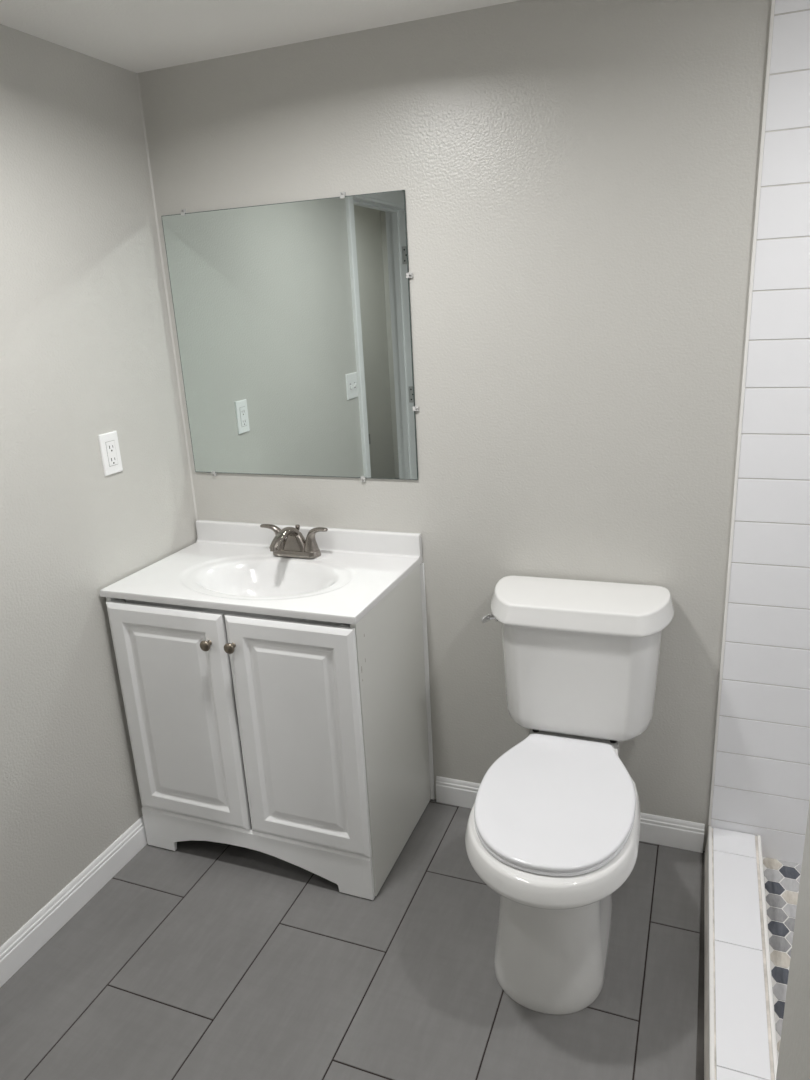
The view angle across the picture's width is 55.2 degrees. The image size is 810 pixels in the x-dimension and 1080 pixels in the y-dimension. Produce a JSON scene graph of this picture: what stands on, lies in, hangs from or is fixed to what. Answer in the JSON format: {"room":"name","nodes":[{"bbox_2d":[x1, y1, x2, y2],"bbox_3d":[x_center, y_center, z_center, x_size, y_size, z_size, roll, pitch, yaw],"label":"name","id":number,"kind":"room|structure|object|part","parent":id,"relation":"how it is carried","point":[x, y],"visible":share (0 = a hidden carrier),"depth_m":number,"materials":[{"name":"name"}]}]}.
{"room":"bathroom","nodes":[
{"label":"bathroom","id":0,"kind":"room"},
{"bbox_2d":[0,24,197,946],"bbox_3d":[-1.189,0.050,1.435,0.120,2.315,2.420,4,18,21],"label":"wall","id":1,"kind":"structure","parent":0,"point":[86,347],"depth_m":2.04,"materials":[{"name":"paint"}]},
{"bbox_2d":[0,816,146,987],"bbox_3d":[-0.958,1.021,2.021,0.012,0.090,0.861,4,18,21],"label":"baseboard","id":2,"kind":"structure","parent":1,"relation":"attached to","point":[18,949],"depth_m":2.11,"materials":[{"name":"paint"}]},
{"bbox_2d":[98,431,122,475],"bbox_3d":[-0.822,-0.242,2.167,0.008,0.115,0.071,4,18,21],"label":"wall outlet","id":3,"kind":"object","parent":1,"relation":"attached to","point":[108,442],"visible":1,"depth_m":2.16,"materials":[{"name":"plastic"}]},
{"bbox_2d":[106,441,117,465],"bbox_3d":[-0.820,-0.242,2.166,0.004,0.067,0.034,4,18,21],"label":"receptacle","id":4,"kind":"object","parent":3,"relation":"attached to","point":[111,446],"depth_m":2.16,"materials":[{"name":"plastic"}]},
{"bbox_2d":[0,0,518,72],"bbox_3d":[0.032,-0.923,0.620,2.860,0.100,2.660,4,18,21],"label":"ceiling","id":5,"kind":"structure","parent":0,"point":[137,36],"depth_m":1.82,"materials":[{"name":"paint"}]},
{"bbox_2d":[0,799,801,1079],"bbox_3d":[0.091,1.251,1.315,2.740,0.086,2.420,4,18,21],"label":"floor","id":6,"kind":"structure","parent":0,"point":[198,960],"depth_m":1.88,"materials":[{"name":"grey tile"}]},
{"bbox_2d":[106,563,434,899],"bbox_3d":[-0.378,0.511,2.334,0.780,0.822,0.514,4,18,21],"label":"vanity cabinet","id":7,"kind":"object","parent":6,"relation":"on","point":[329,775],"visible":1,"depth_m":2.12,"materials":[{"name":"white wood"}]},
{"bbox_3d":[-0.639,0.501,2.188,0.381,0.666,0.018,4,18,21],"label":"door","id":8,"kind":"part","parent":7,"relation":"part of","materials":[{"name":"white wood"}]},
{"bbox_3d":[-0.523,0.276,2.041,0.030,0.030,0.029,4,18,21],"label":"knob","id":9,"kind":"part","parent":7,"relation":"part of","materials":[{"name":"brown metal"}]},
{"bbox_3d":[-0.454,0.280,2.014,0.030,0.030,0.029,4,18,21],"label":"knob","id":10,"kind":"part","parent":7,"relation":"part of","materials":[{"name":"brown metal"}]},
{"bbox_3d":[-0.358,0.850,2.460,0.736,0.100,0.448,4,18,21],"label":"panel","id":11,"kind":"part","parent":7,"relation":"part of","materials":[{"name":"white wood"}]},
{"bbox_2d":[99,520,422,624],"bbox_3d":[-0.397,0.124,2.233,0.781,0.205,0.480,4,18,21],"label":"countertop","id":12,"kind":"structure","parent":7,"relation":"on","point":[230,566],"depth_m":2.28,"materials":[{"name":"stone"}]},
{"bbox_2d":[260,524,327,557],"bbox_3d":[-0.346,0.002,2.337,0.183,0.097,0.180,-12,19,-27],"label":"faucet","id":13,"kind":"object","parent":12,"relation":"on","point":[295,544],"visible":1,"depth_m":2.33,"materials":[{"name":"silver metal"}]},
{"bbox_3d":[-0.399,-0.013,2.372,0.086,0.074,0.046,4,18,21],"label":"lever handle","id":14,"kind":"part","parent":13,"relation":"part of","materials":[{"name":"silver metal"}]},
{"bbox_3d":[-0.352,0.005,2.298,0.092,0.079,0.158,4,18,21],"label":"spout","id":15,"kind":"part","parent":13,"relation":"part of","materials":[{"name":"silver metal"}]},
{"bbox_3d":[-0.330,0.035,2.360,0.160,0.018,0.055,4,18,21],"label":"plate","id":16,"kind":"part","parent":13,"relation":"part of","materials":[{"name":"silver metal"}]},
{"bbox_3d":[-0.266,-0.004,2.321,0.086,0.074,0.046,4,18,21],"label":"lever handle","id":17,"kind":"part","parent":13,"relation":"part of","materials":[{"name":"silver metal"}]},
{"bbox_3d":[-0.281,0.525,2.051,0.370,0.666,0.018,4,18,21],"label":"door","id":18,"kind":"part","parent":7,"relation":"part of","materials":[{"name":"white wood"}]},
{"bbox_3d":[-0.025,0.525,2.219,0.016,0.816,0.459,4,18,21],"label":"panel","id":19,"kind":"part","parent":7,"relation":"part of","materials":[{"name":"white wood"}]},
{"bbox_2d":[465,575,673,1014],"bbox_3d":[0.382,0.605,1.915,0.486,0.814,0.757,3,18,20],"label":"toilet","id":20,"kind":"object","parent":6,"relation":"on","point":[553,827],"visible":1,"depth_m":1.88,"materials":[{"name":"ceramic"}]},
{"bbox_3d":[0.225,0.209,2.077,0.074,0.030,0.035,-14,20,-31],"label":"flush lever","id":21,"kind":"part","parent":20,"relation":"part of","materials":[{"name":"silver metal"}]},
{"bbox_3d":[0.389,0.801,1.957,0.389,0.415,0.716,3,18,20],"label":"bowl","id":22,"kind":"part","parent":20,"relation":"part of","materials":[{"name":"ceramic"}]},
{"bbox_3d":[0.356,0.616,1.835,0.363,0.011,0.508,3,18,20],"label":"seat","id":23,"kind":"part","parent":20,"relation":"part of","materials":[{"name":"plastic"}]},
{"bbox_3d":[0.356,0.604,1.832,0.363,0.012,0.508,3,18,20],"label":"seat lid","id":24,"kind":"part","parent":20,"relation":"part of","materials":[{"name":"plastic"}]},
{"bbox_3d":[0.463,0.346,2.087,0.425,0.328,0.204,3,18,20],"label":"tank","id":25,"kind":"part","parent":20,"relation":"part of","materials":[{"name":"ceramic"}]},
{"bbox_3d":[0.453,0.169,2.030,0.477,0.057,0.238,3,18,20],"label":"tank lid","id":26,"kind":"part","parent":20,"relation":"part of","materials":[{"name":"ceramic"}]},
{"bbox_2d":[704,826,777,1079],"bbox_3d":[0.650,1.093,1.509,0.142,0.096,1.558,4,18,21],"label":"shower curb","id":27,"kind":"object","parent":6,"relation":"on","point":[740,1040],"visible":1,"depth_m":1.76,"materials":[{"name":"white tile"}]},
{"bbox_2d":[138,0,770,850],"bbox_3d":[0.543,-0.238,2.072,2.860,2.315,0.120,4,18,21],"label":"wall","id":28,"kind":"structure","parent":0,"point":[578,178],"depth_m":1.99,"materials":[{"name":"paint"}]},
{"bbox_2d":[136,73,197,520],"bbox_3d":[-0.696,-0.253,2.498,0.004,2.215,0.004,4,18,21],"label":"trim","id":29,"kind":"structure","parent":28,"relation":"attached to","point":[137,76],"depth_m":2.34,"materials":[{"name":"grey paint"}]},
{"bbox_2d":[161,190,418,481],"bbox_3d":[-0.333,-0.561,2.247,0.776,0.789,0.009,4,18,21],"label":"wall mirror","id":30,"kind":"object","parent":28,"relation":"attached to","point":[293,319],"visible":1,"depth_m":2.23,"materials":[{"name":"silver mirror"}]},
{"bbox_2d":[196,520,421,558],"bbox_3d":[-0.319,-0.007,2.412,0.780,0.069,0.030,4,18,21],"label":"backsplash","id":31,"kind":"structure","parent":28,"relation":"attached to","point":[370,542],"depth_m":2.37,"materials":[{"name":"stone"}]},
{"bbox_2d":[436,776,704,852],"bbox_3d":[0.482,0.835,2.377,0.813,0.090,0.012,4,18,21],"label":"baseboard","id":32,"kind":"structure","parent":28,"relation":"attached to","point":[660,830],"depth_m":2.28,"materials":[{"name":"paint"}]},
{"bbox_2d":[708,0,774,825],"bbox_3d":[0.816,-0.198,1.901,0.007,2.118,0.012,4,18,21],"label":"trim","id":33,"kind":"structure","parent":28,"relation":"attached to","point":[772,1],"depth_m":1.84,"materials":[{"name":"tile"}]},
{"bbox_2d":[711,0,809,863],"bbox_3d":[1.282,-0.132,1.734,0.988,2.193,0.010,4,18,21],"label":"tiled wall","id":34,"kind":"structure","parent":28,"relation":"attached to","point":[762,777],"depth_m":1.91,"materials":[{"name":"tile"}]},
{"bbox_2d":[776,802,809,1079],"bbox_3d":[0.699,0.354,0.298,0.990,2.215,0.120,4,18,21],"label":"wall","id":35,"kind":"structure","parent":0,"point":[794,1051],"depth_m":0.48,"materials":[{"name":"paint"}]}
]}

